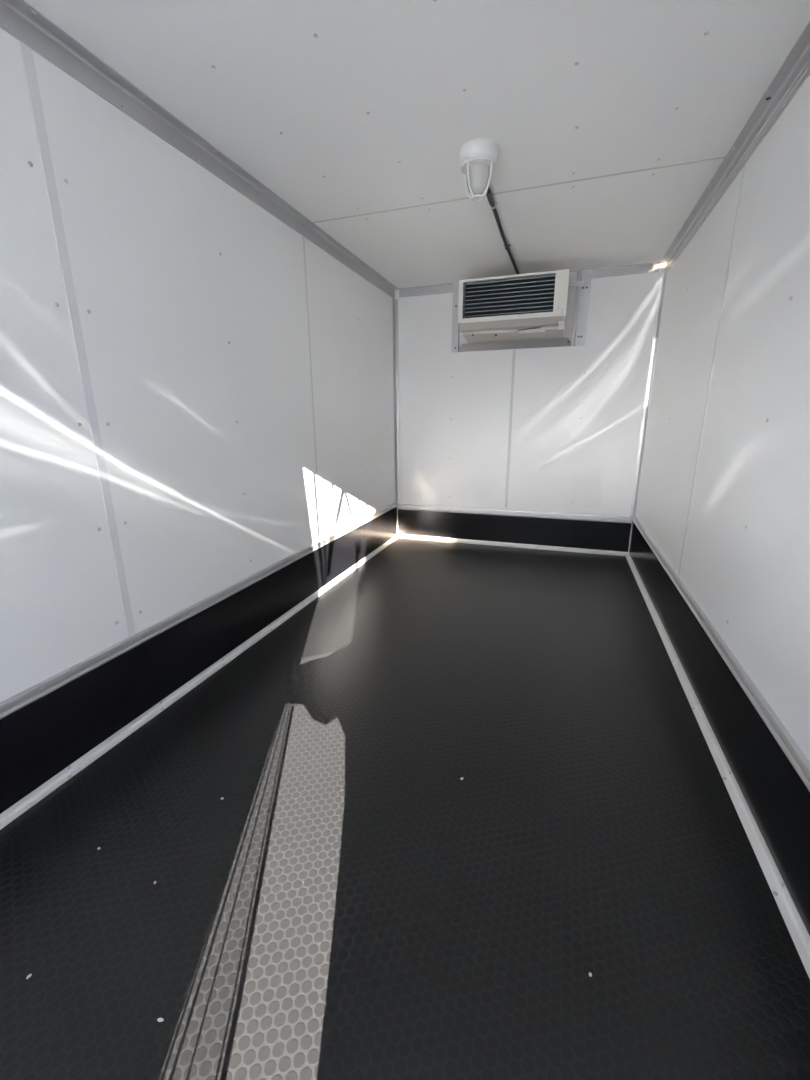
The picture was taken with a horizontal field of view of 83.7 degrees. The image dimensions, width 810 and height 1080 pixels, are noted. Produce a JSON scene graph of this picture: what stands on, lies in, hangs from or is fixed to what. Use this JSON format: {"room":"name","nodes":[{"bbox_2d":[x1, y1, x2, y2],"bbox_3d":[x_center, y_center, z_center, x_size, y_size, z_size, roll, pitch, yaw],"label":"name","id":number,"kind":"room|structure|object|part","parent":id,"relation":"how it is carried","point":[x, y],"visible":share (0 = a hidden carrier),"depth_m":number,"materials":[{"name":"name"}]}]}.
{"room":"refrigerated trailer interior","nodes":[
{"label":"refrigerated trailer interior","id":0,"kind":"room"},
{"bbox_2d":[0,28,394,702],"bbox_3d":[-0.786,-0.528,2.107,0.063,2.113,4.326,5,16,18],"label":"wall","id":1,"kind":"structure","parent":0,"point":[190,293],"depth_m":1.62,"materials":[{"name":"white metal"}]},
{"bbox_2d":[20,41,135,636],"bbox_3d":[-0.990,-0.476,1.411,0.002,1.708,0.030,5,16,18],"label":"trim","id":2,"kind":"structure","parent":1,"relation":"attached to","point":[27,54],"depth_m":1.36,"materials":[{"name":"white plastic"}]},
{"bbox_2d":[0,507,396,813],"bbox_3d":[-0.758,0.354,2.313,0.006,0.302,4.240,5,16,18],"label":"baseboard","id":3,"kind":"structure","parent":1,"relation":"attached to","point":[42,738],"depth_m":1.70,"materials":[{"name":"black plastic"}]},
{"bbox_2d":[0,502,397,718],"bbox_3d":[-0.755,0.193,2.267,0.015,0.040,4.237,5,16,18],"label":"trim","id":4,"kind":"structure","parent":1,"relation":"attached to","point":[20,700],"depth_m":1.69,"materials":[{"name":"metal"}]},
{"bbox_2d":[0,0,398,298],"bbox_3d":[-0.751,-1.505,1.806,0.043,0.071,4.246,5,16,18],"label":"trim","id":5,"kind":"structure","parent":1,"relation":"attached to","point":[19,19],"depth_m":1.53,"materials":[{"name":"metal"}]},
{"bbox_2d":[0,534,398,829],"bbox_3d":[-0.746,0.487,2.346,0.030,0.027,4.242,5,16,18],"label":"trim","id":6,"kind":"structure","parent":1,"relation":"attached to","point":[49,786],"depth_m":1.71,"materials":[{"name":"metal"}]},
{"bbox_2d":[303,236,320,539],"bbox_3d":[-0.544,-0.820,2.673,0.002,1.708,0.016,5,16,18],"label":"trim","id":7,"kind":"structure","parent":1,"relation":"attached to","point":[303,236],"depth_m":2.64,"materials":[{"name":"white"}]},
{"bbox_2d":[392,298,399,533],"bbox_3d":[-0.074,-1.013,3.999,0.032,2.026,0.050,5,16,18],"label":"trim","id":8,"kind":"structure","parent":1,"relation":"attached to","point":[394,301],"depth_m":3.95,"materials":[{"name":"metal"}]},
{"bbox_2d":[0,538,809,1079],"bbox_3d":[0.194,0.611,2.073,2.120,0.080,4.326,5,16,18],"label":"floor","id":9,"kind":"structure","parent":0,"point":[351,906],"depth_m":1.13,"materials":[{"name":"black rubber"}]},
{"bbox_2d":[24,0,809,287],"bbox_3d":[0.181,-1.495,1.502,2.120,0.063,4.326,5,16,18],"label":"ceiling","id":10,"kind":"structure","parent":0,"point":[338,108],"depth_m":1.51,"materials":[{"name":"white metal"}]},
{"bbox_2d":[459,139,498,201],"bbox_3d":[0.293,-1.463,1.813,0.156,0.167,0.156,5,16,18],"label":"ceiling lamp","id":11,"kind":"object","parent":10,"relation":"attached to","point":[478,158],"visible":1,"depth_m":1.77,"materials":[{"name":"white plastic"}]},
{"bbox_2d":[467,163,489,194],"bbox_3d":[0.294,-1.440,1.819,0.090,0.087,0.090,5,16,18],"label":"glass jar","id":12,"kind":"object","parent":11,"relation":"on","point":[478,174],"depth_m":1.79,"materials":[{"name":"white"}]},
{"bbox_2d":[486,188,518,273],"bbox_3d":[0.566,-1.752,2.602,0.041,0.026,1.610,5,16,18],"label":"conduit","id":13,"kind":"object","parent":10,"relation":"attached to","point":[492,204],"visible":0.81,"depth_m":2.45,"materials":[{"name":"black plastic"}]},
{"bbox_2d":[312,156,725,222],"bbox_3d":[0.406,-1.641,2.147,1.910,0.002,0.014,5,16,18],"label":"trim","id":14,"kind":"structure","parent":10,"relation":"attached to","point":[722,156],"depth_m":2.07,"materials":[{"name":"grey"}]},
{"bbox_2d":[395,263,665,516],"bbox_3d":[0.874,-0.979,3.732,2.000,2.113,0.063,5,16,18],"label":"wall","id":15,"kind":"structure","parent":0,"point":[577,411],"depth_m":3.67,"materials":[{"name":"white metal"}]},
{"bbox_2d":[505,350,515,507],"bbox_3d":[0.865,-0.886,3.729,0.020,1.265,0.002,5,16,18],"label":"trim","id":16,"kind":"structure","parent":15,"relation":"attached to","point":[514,351],"depth_m":3.72,"materials":[{"name":"white"}]},
{"bbox_2d":[398,534,627,555],"bbox_3d":[0.866,0.037,3.963,1.988,0.030,0.034,5,16,18],"label":"trim","id":17,"kind":"structure","parent":15,"relation":"attached to","point":[505,544],"depth_m":3.93,"materials":[{"name":"metal"}]},
{"bbox_2d":[397,504,631,523],"bbox_3d":[0.867,-0.233,3.899,1.976,0.050,0.015,5,16,18],"label":"trim","id":18,"kind":"structure","parent":15,"relation":"attached to","point":[566,516],"depth_m":3.86,"materials":[{"name":"metal"}]},
{"bbox_2d":[398,509,631,551],"bbox_3d":[0.870,-0.088,3.943,2.000,0.282,0.006,5,16,18],"label":"baseboard","id":19,"kind":"structure","parent":15,"relation":"attached to","point":[610,536],"depth_m":3.90,"materials":[{"name":"black plastic"}]},
{"bbox_2d":[458,269,583,342],"bbox_3d":[0.825,-1.674,3.282,0.872,0.380,0.367,5,16,18],"label":"air conditioner","id":20,"kind":"object","parent":15,"relation":"attached to","point":[527,306],"visible":1,"depth_m":3.18,"materials":[{"name":"white"}]},
{"bbox_2d":[462,326,562,342],"bbox_3d":[0.801,-1.545,3.349,0.705,0.088,0.304,5,16,18],"label":"drip tray","id":21,"kind":"object","parent":20,"relation":"on","point":[526,332],"depth_m":3.30,"materials":[{"name":"grey metal"}]},
{"bbox_3d":[0.744,-1.682,3.156,0.737,0.279,0.082,5,16,18],"label":"panel","id":22,"kind":"part","parent":20,"relation":"part of","materials":[{"name":"white plastic"}]},
{"bbox_2d":[452,270,591,352],"bbox_3d":[0.860,-1.739,3.473,1.025,0.505,0.048,5,16,18],"label":"mounting frame","id":23,"kind":"object","parent":15,"relation":"attached to","point":[575,327],"visible":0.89,"depth_m":3.41,"materials":[{"name":"metal"}]},
{"bbox_2d":[398,262,659,297],"bbox_3d":[0.853,-1.958,3.425,1.910,0.062,0.030,5,16,18],"label":"trim","id":24,"kind":"structure","parent":15,"relation":"attached to","point":[646,267],"depth_m":3.25,"materials":[{"name":"metal"}]},
{"bbox_2d":[635,75,809,761],"bbox_3d":[1.161,-0.366,1.465,0.063,2.113,4.326,5,16,18],"label":"wall","id":25,"kind":"structure","parent":0,"point":[745,563],"depth_m":1.53,"materials":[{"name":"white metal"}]},
{"bbox_2d":[628,273,666,552],"bbox_3d":[1.789,-0.858,3.384,0.032,2.026,0.050,5,16,18],"label":"trim","id":26,"kind":"structure","parent":25,"relation":"attached to","point":[662,281],"depth_m":3.33,"materials":[{"name":"metal"}]},
{"bbox_2d":[678,164,745,577],"bbox_3d":[1.320,-0.642,1.971,0.002,1.708,0.020,5,16,18],"label":"trim","id":27,"kind":"structure","parent":25,"relation":"attached to","point":[745,164],"depth_m":1.93,"materials":[{"name":"white"}]},
{"bbox_2d":[626,553,809,978],"bbox_3d":[1.119,0.642,1.731,0.030,0.027,4.242,5,16,18],"label":"trim","id":28,"kind":"structure","parent":25,"relation":"attached to","point":[799,934],"depth_m":1.28,"materials":[{"name":"metal"}]},
{"bbox_2d":[629,522,809,935],"bbox_3d":[1.129,0.511,1.690,0.006,0.302,4.240,5,16,18],"label":"baseboard","id":29,"kind":"structure","parent":25,"relation":"attached to","point":[776,796],"depth_m":1.33,"materials":[{"name":"black plastic"}]},
{"bbox_2d":[632,515,809,791],"bbox_3d":[1.124,0.349,1.647,0.015,0.040,4.237,5,16,18],"label":"trim","id":30,"kind":"structure","parent":25,"relation":"attached to","point":[799,761],"depth_m":1.36,"materials":[{"name":"metal"}]},
{"bbox_2d":[660,21,809,273],"bbox_3d":[1.100,-1.345,1.197,0.045,0.084,4.246,5,16,18],"label":"trim","id":31,"kind":"structure","parent":25,"relation":"attached to","point":[795,70],"depth_m":1.67,"materials":[{"name":"metal"}]}
]}

